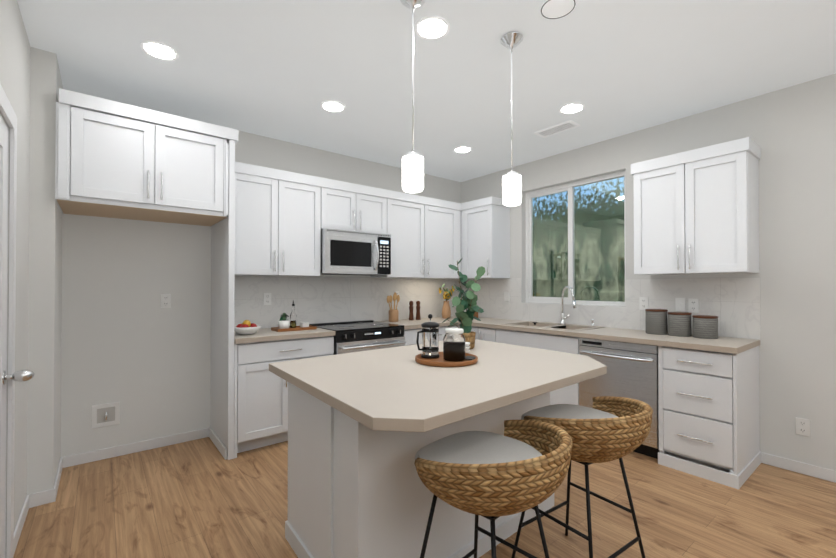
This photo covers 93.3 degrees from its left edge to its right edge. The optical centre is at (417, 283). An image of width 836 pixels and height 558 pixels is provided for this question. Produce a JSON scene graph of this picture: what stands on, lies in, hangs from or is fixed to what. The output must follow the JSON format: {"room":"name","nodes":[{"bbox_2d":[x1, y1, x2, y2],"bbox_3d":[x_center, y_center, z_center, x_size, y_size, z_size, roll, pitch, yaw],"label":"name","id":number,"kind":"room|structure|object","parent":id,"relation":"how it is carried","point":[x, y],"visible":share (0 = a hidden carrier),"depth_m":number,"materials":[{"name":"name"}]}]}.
{"room":"kitchen","nodes":[
{"label":"kitchen","id":0,"kind":"room"},
{"bbox_2d":[0,0,62,557],"bbox_3d":[-0.421,-0.063,-0.052,0.275,2.760,7.290,0,-1,-39],"label":"wall","id":1,"kind":"structure","parent":0,"point":[30,81],"depth_m":2.38,"materials":[{"name":"paint"}]},
{"bbox_2d":[0,83,33,557],"bbox_3d":[-1.683,0.259,1.510,0.246,2.142,0.960,0,-1,-39],"label":"door","id":2,"kind":"structure","parent":1,"relation":"attached to","point":[10,117],"depth_m":1.83,"materials":[{"name":"white wood"}]},
{"bbox_2d":[13,494,31,555],"bbox_3d":[-2.140,1.295,2.123,0.013,0.080,0.582,0,-1,-39],"label":"baseboard","id":3,"kind":"structure","parent":1,"relation":"attached to","point":[28,502],"depth_m":2.14,"materials":[{"name":"white wood"}]},
{"bbox_2d":[44,457,63,503],"bbox_3d":[-2.412,1.300,2.625,0.038,0.080,0.564,0,-1,-39],"label":"baseboard","id":4,"kind":"structure","parent":1,"relation":"attached to","point":[50,495],"depth_m":2.44,"materials":[{"name":"white wood"}]},
{"bbox_2d":[61,131,460,456],"bbox_3d":[-1.096,-0.028,4.183,4.525,2.760,0.160,0,-1,-39],"label":"wall","id":5,"kind":"structure","parent":0,"point":[135,350],"depth_m":3.19,"materials":[{"name":"paint"}]},
{"bbox_2d":[92,402,119,427],"bbox_3d":[-2.384,1.007,3.016,0.170,0.170,0.030,0,-1,-39],"label":"wall outlet","id":6,"kind":"object","parent":5,"relation":"attached to","point":[107,414],"depth_m":3.02,"materials":[{"name":"white plastic"}]},
{"bbox_2d":[64,428,207,467],"bbox_3d":[-2.208,1.304,3.165,0.980,0.080,0.013,0,-1,-39],"label":"baseboard","id":7,"kind":"structure","parent":5,"relation":"attached to","point":[77,459],"depth_m":3.12,"materials":[{"name":"white wood"}]},
{"bbox_2d":[161,294,170,307],"bbox_3d":[-2.092,0.145,3.272,0.072,0.116,0.009,0,-1,-39],"label":"wall outlet","id":8,"kind":"object","parent":5,"relation":"attached to","point":[165,298],"depth_m":3.27,"materials":[{"name":"white plastic"}]},
{"bbox_2d":[263,293,270,304],"bbox_3d":[-1.443,0.149,3.782,0.072,0.116,0.009,0,-1,-39],"label":"wall outlet","id":9,"kind":"object","parent":5,"relation":"attached to","point":[266,296],"depth_m":3.78,"materials":[{"name":"white plastic"}]},
{"bbox_2d":[235,162,322,276],"bbox_3d":[-1.354,-0.543,3.658,0.816,0.942,0.338,0,-1,-39],"label":"upper cabinet","id":10,"kind":"object","parent":5,"relation":"attached to","point":[283,218],"depth_m":3.52,"materials":[{"name":"white wood"}]},
{"bbox_2d":[323,178,390,233],"bbox_3d":[-0.737,-0.767,4.155,0.762,0.487,0.338,0,-1,-39],"label":"upper cabinet","id":11,"kind":"object","parent":5,"relation":"attached to","point":[346,206],"depth_m":4.02,"materials":[{"name":"white wood"}]},
{"bbox_2d":[321,228,390,275],"bbox_3d":[-0.692,-0.306,4.095,0.755,0.428,0.480,0,-1,-39],"label":"over-the-range microwave","id":12,"kind":"object","parent":11,"relation":"attached to","point":[346,252],"visible":0.98,"depth_m":3.93,"materials":[{"name":"silver metal"}]},
{"bbox_2d":[371,191,460,278],"bbox_3d":[-0.003,-0.534,4.744,1.119,0.942,0.340,0,-1,-39],"label":"upper cabinet","id":13,"kind":"object","parent":5,"relation":"attached to","point":[425,232],"depth_m":4.58,"materials":[{"name":"white wood"}]},
{"bbox_2d":[234,276,760,339],"bbox_3d":[0.419,0.175,3.264,3.140,0.502,3.163,0,-1,-39],"label":"tile backsplash","id":14,"kind":"structure","parent":5,"relation":"attached to","point":[733,304],"depth_m":3.97,"materials":[{"name":"white tile"}]},
{"bbox_2d":[13,437,835,557],"bbox_3d":[1.069,1.357,1.235,5.105,0.060,7.730,0,-1,-39],"label":"floor","id":15,"kind":"structure","parent":0,"point":[200,498],"depth_m":2.30,"materials":[{"name":"brown wood"}]},
{"bbox_2d":[55,88,238,459],"bbox_3d":[-1.982,0.078,2.946,1.045,2.527,0.654,0,-1,-39],"label":"upper cabinet","id":16,"kind":"object","parent":15,"relation":"on","point":[115,159],"visible":0.98,"depth_m":2.78,"materials":[{"name":"white wood"}]},
{"bbox_2d":[208,427,226,459],"bbox_3d":[-1.643,1.305,3.232,0.014,0.080,0.579,0,-1,-39],"label":"baseboard","id":17,"kind":"structure","parent":16,"relation":"attached to","point":[222,449],"depth_m":3.20,"materials":[{"name":"white wood"}]},
{"bbox_2d":[234,336,333,457],"bbox_3d":[-1.276,0.908,3.530,0.838,0.880,0.619,0,-1,-39],"label":"base cabinet","id":18,"kind":"object","parent":15,"relation":"on","point":[260,404],"depth_m":3.18,"materials":[{"name":"white wood"}]},
{"bbox_2d":[234,328,335,343],"bbox_3d":[-1.264,0.447,3.521,0.839,0.040,0.635,0,-1,-39],"label":"countertop","id":19,"kind":"structure","parent":18,"relation":"on","point":[264,334],"depth_m":3.31,"materials":[{"name":"beige stone"}]},
{"bbox_2d":[234,320,260,334],"bbox_3d":[-1.427,0.364,3.286,0.236,0.120,0.236,0,-1,-39],"label":"fruit bowl","id":20,"kind":"object","parent":19,"relation":"on","point":[246,327],"visible":0.96,"depth_m":3.23,"materials":[{"name":"white ceramic"}]},
{"bbox_2d":[271,325,316,331],"bbox_3d":[-1.140,0.414,3.631,0.360,0.026,0.180,0,-1,-39],"label":"wood tray","id":21,"kind":"object","parent":19,"relation":"on","point":[297,328],"visible":0.79,"depth_m":3.56,"materials":[{"name":"brown wood"}]},
{"bbox_2d":[278,313,289,328],"bbox_3d":[-1.214,0.341,3.572,0.101,0.145,0.100,0,-1,-39],"label":"succulent pot","id":22,"kind":"object","parent":21,"relation":"on","point":[283,322],"visible":0.9,"depth_m":3.54,"materials":[{"name":"white ceramic"}]},
{"bbox_2d":[290,300,295,327],"bbox_3d":[-1.158,0.286,3.662,0.056,0.256,0.055,0,-1,-39],"label":"oil bottle","id":23,"kind":"object","parent":21,"relation":"on","point":[293,319],"visible":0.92,"depth_m":3.64,"materials":[{"name":"clear glass"}]},
{"bbox_2d":[300,322,308,326],"bbox_3d":[-1.063,0.390,3.699,0.069,0.050,0.064,0,-1,-39],"label":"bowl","id":24,"kind":"object","parent":21,"relation":"on","point":[304,324],"visible":0.81,"depth_m":3.68,"materials":[{"name":"white ceramic"}]},
{"bbox_2d":[309,320,405,354],"bbox_3d":[-0.607,0.881,3.980,0.756,0.938,0.707,0,-1,-39],"label":"range","id":25,"kind":"object","parent":15,"relation":"on","point":[356,336],"visible":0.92,"depth_m":3.78,"materials":[{"name":"black metal"}]},
{"bbox_2d":[285,382,553,557],"bbox_3d":[0.058,0.897,2.232,1.424,0.878,0.838,0,-1,-39],"label":"kitchen island","id":26,"kind":"object","parent":15,"relation":"on","point":[356,489],"visible":0.33,"depth_m":1.69,"materials":[{"name":"white wood"}]},
{"bbox_2d":[269,339,606,431],"bbox_3d":[0.155,0.435,2.093,1.575,0.040,1.249,0,-1,-39],"label":"island countertop","id":27,"kind":"structure","parent":26,"relation":"on","point":[399,388],"depth_m":1.68,"materials":[{"name":"beige stone"}]},
{"bbox_2d":[415,351,477,366],"bbox_3d":[0.151,0.402,2.102,0.332,0.024,0.332,0,-1,-39],"label":"round tray","id":28,"kind":"object","parent":27,"relation":"on","point":[440,361],"visible":0.71,"depth_m":1.99,"materials":[{"name":"brown wood"}]},
{"bbox_2d":[416,314,439,358],"bbox_3d":[0.049,0.284,2.137,0.146,0.235,0.100,0,-1,-39],"label":"press","id":29,"kind":"object","parent":28,"relation":"on","point":[430,340],"visible":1,"depth_m":2.11,"materials":[{"name":"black glass"}]},
{"bbox_2d":[443,328,464,360],"bbox_3d":[0.191,0.320,2.077,0.116,0.162,0.116,0,-1,-39],"label":"jar","id":30,"kind":"object","parent":28,"relation":"on","point":[453,344],"visible":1,"depth_m":2.03,"materials":[{"name":"clear glass"}]},
{"bbox_2d":[465,342,469,352],"bbox_3d":[0.253,0.377,2.255,0.092,0.076,0.092,0,-1,-39],"label":"bowls","id":31,"kind":"object","parent":28,"relation":"on","point":[467,347],"visible":0.31,"depth_m":2.23,"materials":[{"name":"white ceramic"}]},
{"bbox_2d":[465,356,475,359],"bbox_3d":[0.276,0.398,2.107,0.060,0.006,0.090,0,-1,26],"label":"napkin","id":32,"kind":"object","parent":28,"relation":"on","point":[469,357],"visible":0.57,"depth_m":2.11,"materials":[{"name":"grey fabric"}]},
{"bbox_2d":[442,259,484,348],"bbox_3d":[0.288,0.126,2.523,0.322,0.582,0.205,0,-1,-39],"label":"eucalyptus plant","id":33,"kind":"object","parent":27,"relation":"on","point":[469,302],"visible":0.94,"depth_m":2.52,"materials":[{"name":"green plant"}]},
{"bbox_2d":[404,325,459,345],"bbox_3d":[-0.026,0.917,4.533,0.836,0.879,0.619,0,-1,-39],"label":"base cabinet","id":34,"kind":"object","parent":15,"relation":"on","point":[410,335],"depth_m":4.15,"materials":[{"name":"white wood"}]},
{"bbox_2d":[375,317,459,329],"bbox_3d":[-0.021,0.455,4.501,0.796,0.040,0.667,0,-1,-39],"label":"countertop","id":35,"kind":"structure","parent":34,"relation":"on","point":[408,324],"depth_m":4.38,"materials":[{"name":"beige stone"}]},
{"bbox_2d":[387,292,399,321],"bbox_3d":[-0.278,0.268,4.491,0.205,0.332,0.116,0,-1,-39],"label":"utensil crock","id":36,"kind":"object","parent":35,"relation":"on","point":[394,315],"visible":1,"depth_m":4.45,"materials":[{"name":"brown wood"}]},
{"bbox_2d":[409,301,413,319],"bbox_3d":[-0.079,0.320,4.675,0.059,0.230,0.059,0,-1,42],"label":"pepper mill","id":37,"kind":"object","parent":35,"relation":"on","point":[411,315],"depth_m":4.65,"materials":[{"name":"brown wood"}]},
{"bbox_2d":[416,301,420,319],"bbox_3d":[0.002,0.321,4.740,0.059,0.230,0.059,0,-1,42],"label":"pepper mill","id":38,"kind":"object","parent":35,"relation":"on","point":[418,317],"depth_m":4.72,"materials":[{"name":"brown wood"}]},
{"bbox_2d":[471,326,494,341],"bbox_3d":[0.900,0.917,4.551,0.620,0.879,0.509,0,-1,-39],"label":"base cabinet","id":39,"kind":"object","parent":15,"relation":"on","point":[482,333],"depth_m":4.29,"materials":[{"name":"white wood"}]},
{"bbox_2d":[414,420,571,557],"bbox_3d":[0.259,0.923,1.398,0.578,0.813,0.534,0,-1,-39],"label":"bar stool","id":40,"kind":"object","parent":15,"relation":"on","point":[519,466],"visible":1,"depth_m":1.23,"materials":[{"name":"wicker"}]},
{"bbox_2d":[495,329,579,404],"bbox_3d":[1.350,0.912,3.991,0.620,0.879,0.929,0,-1,-39],"label":"base cabinet","id":41,"kind":"object","parent":15,"relation":"on","point":[569,394],"depth_m":3.64,"materials":[{"name":"white wood"}]},
{"bbox_2d":[511,396,652,557],"bbox_3d":[0.750,0.926,1.775,0.578,0.813,0.528,0,-1,-39],"label":"bar stool","id":42,"kind":"object","parent":15,"relation":"on","point":[606,429],"visible":0.9,"depth_m":1.61,"materials":[{"name":"wicker"}]},
{"bbox_2d":[579,337,659,458],"bbox_3d":[1.799,0.908,3.354,0.657,0.874,0.617,0,-1,-39],"label":"dishwasher","id":43,"kind":"object","parent":15,"relation":"on","point":[632,371],"visible":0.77,"depth_m":3.11,"materials":[{"name":"silver metal"}]},
{"bbox_2d":[658,346,760,488],"bbox_3d":[2.179,0.903,2.949,0.632,0.880,0.478,0,-1,-39],"label":"base cabinet","id":44,"kind":"object","parent":15,"relation":"on","point":[708,415],"depth_m":2.75,"materials":[{"name":"white wood"}]},
{"bbox_2d":[442,316,759,353],"bbox_3d":[1.331,0.511,3.989,0.638,0.231,3.156,0,-1,-39],"label":"countertop","id":45,"kind":"structure","parent":44,"relation":"on","point":[732,345],"depth_m":3.28,"materials":[{"name":"beige stone"}]},
{"bbox_2d":[439,284,455,318],"bbox_3d":[0.370,0.221,4.942,0.254,0.434,0.143,0,-1,-39],"label":"vase","id":46,"kind":"object","parent":45,"relation":"on","point":[446,309],"visible":0.98,"depth_m":4.91,"materials":[{"name":"brown ceramic"}]},
{"bbox_2d":[560,286,594,325],"bbox_3d":[1.589,0.223,3.999,0.131,0.396,0.371,0,-1,-39],"label":"faucet","id":47,"kind":"object","parent":45,"relation":"on","point":[563,318],"visible":1,"depth_m":4.10,"materials":[{"name":"silver metal"}]},
{"bbox_2d":[645,309,717,338],"bbox_3d":[2.126,0.321,3.205,0.164,0.205,0.510,0,-1,-39],"label":"canisters","id":48,"kind":"object","parent":45,"relation":"on","point":[704,326],"visible":1,"depth_m":3.14,"materials":[{"name":"grey ceramic"}]},
{"bbox_2d":[17,0,835,181],"bbox_3d":[1.069,-1.462,1.258,5.105,0.060,7.730,0,-1,-39],"label":"ceiling","id":49,"kind":"structure","parent":0,"point":[282,70],"depth_m":2.57,"materials":[{"name":"paint"}]},
{"bbox_2d":[140,40,178,60],"bbox_3d":[-1.572,-1.416,2.405,0.195,0.009,0.195,0,0,12],"label":"recessed light","id":50,"kind":"object","parent":49,"relation":"in","point":[159,50],"depth_m":2.39,"materials":[{"name":"white plastic"}]},
{"bbox_2d":[321,100,345,111],"bbox_3d":[-0.677,-1.410,3.147,0.195,0.009,0.195,0,0,12],"label":"recessed light","id":51,"kind":"object","parent":49,"relation":"in","point":[329,105],"depth_m":3.13,"materials":[{"name":"white plastic"}]},
{"bbox_2d":[400,0,425,192],"bbox_3d":[-0.025,-0.941,1.959,0.130,0.968,0.130,0,-1,-39],"label":"pendant light","id":52,"kind":"object","parent":49,"relation":"hanging from","point":[412,171],"visible":1,"depth_m":1.93,"materials":[{"name":"white glass"}]},
{"bbox_2d":[415,16,449,39],"bbox_3d":[0.079,-1.418,2.195,0.195,0.009,0.195,0,-1,-45],"label":"recessed light","id":53,"kind":"object","parent":49,"relation":"in","point":[432,27],"depth_m":2.18,"materials":[{"name":"white plastic"}]},
{"bbox_2d":[453,146,471,152],"bbox_3d":[0.470,-1.402,4.133,0.195,0.009,0.195,0,-1,-45],"label":"recessed light","id":54,"kind":"object","parent":49,"relation":"in","point":[460,149],"depth_m":4.12,"materials":[{"name":"white plastic"}]},
{"bbox_2d":[500,31,522,205],"bbox_3d":[0.543,-0.938,2.288,0.130,0.968,0.130,0,-1,-39],"label":"pendant light","id":55,"kind":"object","parent":49,"relation":"hanging from","point":[511,189],"visible":1,"depth_m":2.25,"materials":[{"name":"white glass"}]},
{"bbox_2d":[534,120,580,137],"bbox_3d":[1.267,-1.406,3.609,0.170,0.009,0.370,0,-1,-39],"label":"ceiling vent","id":56,"kind":"object","parent":49,"relation":"in","point":[559,128],"visible":1,"depth_m":3.59,"materials":[{"name":"grey metal"}]},
{"bbox_2d":[541,0,575,18],"bbox_3d":[0.721,-1.421,2.033,0.170,0.006,0.170,0,-1,-39],"label":"recessed light","id":57,"kind":"object","parent":49,"relation":"attached to","point":[553,9],"visible":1,"depth_m":2.04,"materials":[{"name":"white plastic"}]},
{"bbox_2d":[559,102,584,113],"bbox_3d":[1.241,-1.410,3.181,0.195,0.009,0.195,0,-1,-45],"label":"recessed light","id":58,"kind":"object","parent":49,"relation":"in","point":[570,108],"depth_m":3.17,"materials":[{"name":"white plastic"}]},
{"bbox_2d":[461,73,835,470],"bbox_3d":[2.938,-0.041,2.644,0.160,2.760,7.290,0,-1,-39],"label":"wall","id":59,"kind":"structure","parent":0,"point":[790,132],"depth_m":2.87,"materials":[{"name":"paint"}]},
{"bbox_2d":[461,197,510,278],"bbox_3d":[0.830,-0.533,4.873,0.338,0.942,0.498,0,-1,-39],"label":"upper cabinet","id":60,"kind":"object","parent":59,"relation":"attached to","point":[485,222],"depth_m":4.72,"materials":[{"name":"white wood"}]},
{"bbox_2d":[504,292,508,300],"bbox_3d":[1.078,0.157,4.805,0.014,0.116,0.072,0,-1,-39],"label":"wall outlet","id":61,"kind":"object","parent":59,"relation":"attached to","point":[506,294],"depth_m":4.80,"materials":[{"name":"white plastic"}]},
{"bbox_2d":[525,171,625,305],"bbox_3d":[1.672,-0.430,4.257,0.050,1.315,1.189,0,-1,-39],"label":"window","id":62,"kind":"structure","parent":59,"relation":"in","point":[531,195],"depth_m":4.26,"materials":[{"name":"white plastic"}]},
{"bbox_2d":[639,297,647,309],"bbox_3d":[2.055,0.182,3.591,0.008,0.116,0.072,0,-1,-39],"label":"wall outlet","id":63,"kind":"object","parent":59,"relation":"attached to","point":[643,301],"depth_m":3.59,"materials":[{"name":"white plastic"}]},
{"bbox_2d":[675,298,684,311],"bbox_3d":[2.235,0.180,3.363,0.014,0.116,0.072,0,-1,-39],"label":"wall outlet","id":64,"kind":"object","parent":59,"relation":"attached to","point":[679,302],"depth_m":3.36,"materials":[{"name":"white plastic"}]},
{"bbox_2d":[688,299,698,312],"bbox_3d":[2.297,0.185,3.289,0.008,0.116,0.072,0,-1,-39],"label":"wall outlet","id":65,"kind":"object","parent":59,"relation":"attached to","point":[693,304],"depth_m":3.29,"materials":[{"name":"white plastic"}]},
{"bbox_2d":[631,137,760,274],"bbox_3d":[2.201,-0.547,3.166,0.338,0.942,0.760,0,-1,-39],"label":"upper cabinet","id":66,"kind":"object","parent":59,"relation":"attached to","point":[696,211],"depth_m":2.99,"materials":[{"name":"white wood"}]},
{"bbox_2d":[761,452,835,482],"bbox_3d":[3.800,1.287,1.416,0.013,0.083,3.936,0,-1,-39],"label":"baseboard","id":67,"kind":"structure","parent":59,"relation":"attached to","point":[784,463],"depth_m":2.79,"materials":[{"name":"white wood"}]},
{"bbox_2d":[796,417,809,436],"bbox_3d":[2.711,1.010,2.780,0.008,0.116,0.072,0,-1,-39],"label":"wall outlet","id":68,"kind":"object","parent":59,"relation":"attached to","point":[802,425],"depth_m":2.78,"materials":[{"name":"white plastic"}]},
{"label":"outside","id":69,"kind":"structure","parent":0,"visible":0},
{"bbox_2d":[533,177,624,301],"bbox_3d":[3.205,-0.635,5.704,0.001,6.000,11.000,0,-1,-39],"label":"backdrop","id":70,"kind":"structure","parent":69,"point":[584,247],"depth_m":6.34,"materials":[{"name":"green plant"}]}
]}

